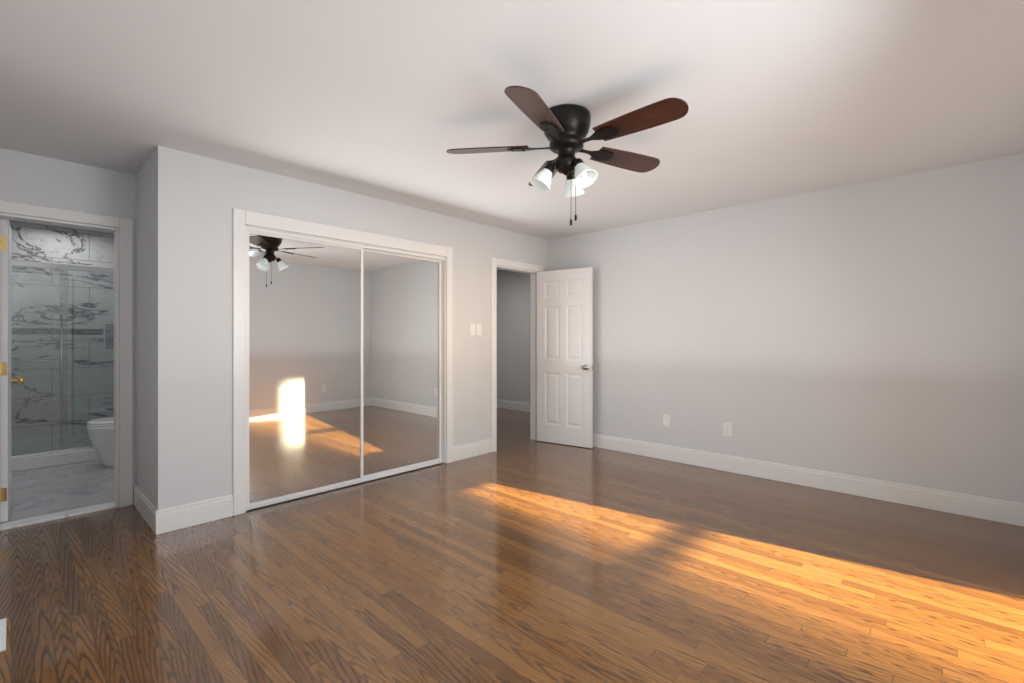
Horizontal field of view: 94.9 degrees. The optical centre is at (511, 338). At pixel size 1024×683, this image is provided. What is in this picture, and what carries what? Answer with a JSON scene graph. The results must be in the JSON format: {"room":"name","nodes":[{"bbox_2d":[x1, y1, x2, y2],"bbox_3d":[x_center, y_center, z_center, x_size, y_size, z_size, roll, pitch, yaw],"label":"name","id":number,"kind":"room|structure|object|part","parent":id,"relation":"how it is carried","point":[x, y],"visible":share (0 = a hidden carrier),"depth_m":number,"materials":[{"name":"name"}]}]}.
{"room":"empty bedroom","nodes":[
{"label":"empty bedroom","id":0,"kind":"room"},
{"bbox_2d":[0,460,113,523],"bbox_3d":[-4.003,1.222,4.239,2.560,0.012,1.699,0,0,43],"label":"floor","id":1,"kind":"structure","parent":0,"point":[47,490],"depth_m":3.81,"materials":[{"name":"tile"}]},
{"bbox_2d":[12,260,113,471],"bbox_3d":[-4.511,0.228,4.718,0.555,1.976,1.686,0,0,43],"label":"shower enclosure","id":2,"kind":"object","parent":1,"relation":"on","point":[37,459],"visible":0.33,"depth_m":4.53,"materials":[{"name":"glass"}]},
{"bbox_3d":[-4.615,0.205,4.274,0.008,1.741,0.848,0,0,43],"label":"glass panel","id":3,"kind":"part","parent":2,"relation":"part of","materials":[{"name":"clear glass"}]},
{"bbox_2d":[86,417,113,467],"bbox_3d":[-3.701,0.813,4.619,0.404,0.806,0.720,0,0,43],"label":"toilet","id":4,"kind":"object","parent":1,"relation":"on","point":[100,431],"visible":0.27,"depth_m":4.36,"materials":[{"name":"white ceramic"}]},
{"bbox_2d":[0,148,135,487],"bbox_3d":[-2.427,0.008,3.960,0.120,2.440,3.450,0,0,43],"label":"wall","id":5,"kind":"structure","parent":0,"point":[30,179],"depth_m":3.24,"materials":[{"name":"grey paint"}]},
{"bbox_2d":[0,218,24,522],"bbox_3d":[-3.535,0.200,3.285,0.579,2.012,0.173,0,0,45],"label":"door","id":6,"kind":"structure","parent":5,"relation":"in","point":[7,380],"depth_m":3.09,"materials":[{"name":"white paint"}]},
{"bbox_2d":[0,200,132,507],"bbox_3d":[-3.099,0.175,3.231,0.138,2.105,0.757,0,0,43],"label":"door frame","id":7,"kind":"structure","parent":5,"relation":"attached to","point":[122,230],"depth_m":3.42,"materials":[{"name":"white wood"}]},
{"bbox_2d":[136,151,153,504],"bbox_3d":[-2.509,0.008,3.303,0.660,2.440,0.120,0,0,43],"label":"wall","id":8,"kind":"structure","parent":0,"point":[145,329],"depth_m":3.23,"materials":[{"name":"grey paint"}]},
{"bbox_2d":[133,484,157,532],"bbox_3d":[-2.511,1.154,3.213,0.780,0.148,0.014,0,0,43],"label":"baseboard","id":9,"kind":"structure","parent":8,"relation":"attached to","point":[144,506],"depth_m":3.18,"materials":[{"name":"white wood"}]},
{"bbox_2d":[154,145,547,509],"bbox_3d":[-0.421,0.008,4.957,0.120,2.440,5.390,0,0,43],"label":"wall","id":10,"kind":"structure","parent":0,"point":[198,199],"depth_m":3.20,"materials":[{"name":"grey paint"}]},
{"bbox_2d":[155,495,232,534],"bbox_3d":[-2.079,1.154,3.094,0.014,0.148,0.432,0,0,43],"label":"baseboard","id":11,"kind":"structure","parent":10,"relation":"attached to","point":[184,516],"depth_m":3.08,"materials":[{"name":"white wood"}]},
{"bbox_2d":[246,230,362,507],"bbox_3d":[-1.585,0.216,3.675,0.022,1.980,0.913,0,0,43],"label":"mirror panel","id":12,"kind":"object","parent":10,"relation":"hanging from","point":[304,366],"visible":0.9,"depth_m":3.63,"materials":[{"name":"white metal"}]},
{"bbox_2d":[233,208,452,515],"bbox_3d":[-1.305,0.163,4.002,0.138,2.130,1.952,0,0,43],"label":"trim","id":13,"kind":"structure","parent":10,"relation":"attached to","point":[243,220],"depth_m":3.52,"materials":[{"name":"white wood"}]},
{"bbox_2d":[246,227,443,259],"bbox_3d":[-1.301,-0.779,3.998,0.079,0.022,1.778,0,0,43],"label":"track","id":14,"kind":"object","parent":10,"relation":"in","point":[335,242],"depth_m":3.84,"materials":[{"name":"white metal"}]},
{"bbox_2d":[246,461,443,511],"bbox_3d":[-1.302,1.218,3.999,0.070,0.020,1.778,0,0,43],"label":"track","id":15,"kind":"object","parent":10,"relation":"in","point":[369,479],"visible":0.58,"depth_m":3.92,"materials":[{"name":"white metal"}]},
{"bbox_2d":[363,248,440,478],"bbox_3d":[-1.019,0.216,4.324,0.022,1.980,0.913,0,0,43],"label":"mirror panel","id":16,"kind":"object","parent":10,"relation":"hanging from","point":[401,361],"visible":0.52,"depth_m":4.31,"materials":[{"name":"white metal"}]},
{"bbox_2d":[453,439,490,461],"bbox_3d":[-0.410,1.154,4.871,0.014,0.148,0.540,0,0,43],"label":"baseboard","id":17,"kind":"structure","parent":10,"relation":"attached to","point":[469,450],"depth_m":4.85,"materials":[{"name":"white wood"}]},
{"bbox_2d":[470,324,474,334],"bbox_3d":[-0.408,-0.092,4.875,0.010,0.117,0.072,0,0,43],"label":"light switch","id":18,"kind":"object","parent":10,"relation":"attached to","point":[472,329],"visible":1,"depth_m":4.87,"materials":[{"name":"white plastic"}]},
{"bbox_2d":[476,324,481,334],"bbox_3d":[-0.346,-0.092,4.941,0.010,0.117,0.072,0,0,43],"label":"light switch","id":19,"kind":"object","parent":10,"relation":"attached to","point":[478,329],"visible":1,"depth_m":4.94,"materials":[{"name":"white plastic"}]},
{"bbox_2d":[491,257,543,451],"bbox_3d":[0.034,0.175,5.428,0.138,2.105,0.880,0,0,43],"label":"door frame","id":20,"kind":"structure","parent":10,"relation":"attached to","point":[509,264],"depth_m":5.39,"materials":[{"name":"white wood"}]},
{"bbox_2d":[537,267,592,447],"bbox_3d":[0.596,0.214,5.435,0.718,2.012,0.173,0,0,33],"label":"hall door","id":21,"kind":"structure","parent":10,"relation":"in","point":[565,357],"depth_m":5.40,"materials":[{"name":"white paint"}]},
{"bbox_2d":[0,408,1023,682],"bbox_3d":[-0.594,1.268,4.261,7.740,0.120,6.640,0,0,43],"label":"floor","id":22,"kind":"structure","parent":0,"point":[518,556],"depth_m":2.34,"materials":[{"name":"brown wood"}]},
{"bbox_2d":[0,618,5,651],"bbox_3d":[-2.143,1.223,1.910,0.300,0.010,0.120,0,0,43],"label":"baseboard","id":23,"kind":"structure","parent":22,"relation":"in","point":[2,634],"depth_m":1.94,"materials":[{"name":"white wood"}]},
{"bbox_2d":[0,0,1023,269],"bbox_3d":[-0.594,-1.262,4.261,7.740,0.100,6.640,0,0,43],"label":"ceiling","id":24,"kind":"structure","parent":0,"point":[390,100],"depth_m":2.30,"materials":[{"name":"white paint"}]},
{"bbox_2d":[446,86,688,225],"bbox_3d":[0.336,-0.907,2.510,1.219,0.610,1.275,0,0,43],"label":"ceiling fan","id":25,"kind":"object","parent":24,"relation":"hanging from","point":[565,128],"visible":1,"depth_m":2.44,"materials":[{"name":"brown wood"}]},
{"bbox_3d":[-0.137,-1.044,2.604,0.461,0.006,0.152,0,13,7],"label":"blade","id":26,"kind":"part","parent":25,"relation":"part of","materials":[{"name":"brown wood"}]},
{"bbox_3d":[0.109,-1.044,2.155,0.152,0.006,0.461,14,6,25],"label":"blade","id":27,"kind":"part","parent":25,"relation":"part of","materials":[{"name":"brown wood"}]},
{"bbox_3d":[0.213,-1.044,2.977,0.152,0.006,0.461,-13,2,-11],"label":"blade","id":28,"kind":"part","parent":25,"relation":"part of","materials":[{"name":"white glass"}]},
{"label":"blade","id":29,"kind":"part","parent":25,"relation":"part of","materials":[{"name":"brown wood"}]},
{"bbox_3d":[0.612,-1.044,2.251,0.461,0.006,0.152,0,-13,43],"label":"blade","id":30,"kind":"part","parent":25,"relation":"part of","materials":[{"name":"brown wood"}]},
{"bbox_2d":[497,270,529,402],"bbox_3d":[0.297,0.008,7.897,2.860,2.440,0.120,0,0,43],"label":"wall","id":31,"kind":"structure","parent":0,"point":[513,336],"depth_m":8.07,"materials":[{"name":"grey paint"}]},
{"bbox_2d":[497,399,529,411],"bbox_3d":[0.294,1.154,7.808,2.740,0.148,0.014,0,0,43],"label":"baseboard","id":32,"kind":"structure","parent":31,"relation":"attached to","point":[514,405],"depth_m":8.05,"materials":[{"name":"white wood"}]},
{"bbox_2d":[548,153,1023,503],"bbox_3d":[1.917,0.008,4.496,4.160,2.440,0.120,0,0,43],"label":"wall","id":33,"kind":"structure","parent":0,"point":[874,329],"depth_m":3.78,"materials":[{"name":"grey paint"}]},
{"bbox_2d":[663,414,669,426],"bbox_3d":[1.560,0.828,4.744,0.072,0.117,0.007,0,0,43],"label":"electrical outlet","id":34,"kind":"object","parent":33,"relation":"attached to","point":[666,420],"visible":1,"depth_m":4.74,"materials":[{"name":"white plastic"}]},
{"bbox_2d":[723,422,731,435],"bbox_3d":[1.990,0.838,4.340,0.072,0.117,0.009,0,0,43],"label":"electrical outlet","id":35,"kind":"object","parent":33,"relation":"attached to","point":[727,429],"visible":1,"depth_m":4.34,"materials":[{"name":"white plastic"}]},
{"bbox_2d":[593,433,1023,526],"bbox_3d":[1.915,1.154,4.406,4.040,0.148,0.014,0,0,43],"label":"baseboard","id":36,"kind":"structure","parent":33,"relation":"attached to","point":[1001,511],"depth_m":3.76,"materials":[{"name":"white wood"}]},
{"bbox_3d":[-4.939,0.008,5.200,0.120,2.440,1.820,0,0,43],"label":"wall","id":37,"kind":"structure","parent":0,"visible":0},
{"bbox_2d":[9,221,113,454],"bbox_3d":[-4.934,0.003,5.113,0.006,2.427,1.688,0,0,43],"label":"tile","id":38,"kind":"structure","parent":37,"relation":"attached to","point":[46,244],"depth_m":5.11,"materials":[{"name":"stone"}]},
{"bbox_2d":[12,328,102,334],"bbox_3d":[-4.930,-0.074,5.110,0.002,0.065,1.686,0,0,43],"label":"mosaic","id":39,"kind":"object","parent":38,"relation":"attached to","point":[37,331],"depth_m":5.09},
{"bbox_2d":[103,323,113,349],"bbox_3d":[-4.565,-0.022,5.494,0.010,0.320,0.320,0,0,43],"label":"tile niche","id":40,"kind":"object","parent":38,"relation":"attached to","point":[109,347],"depth_m":5.41,"materials":[{"name":"tile"}]}
]}

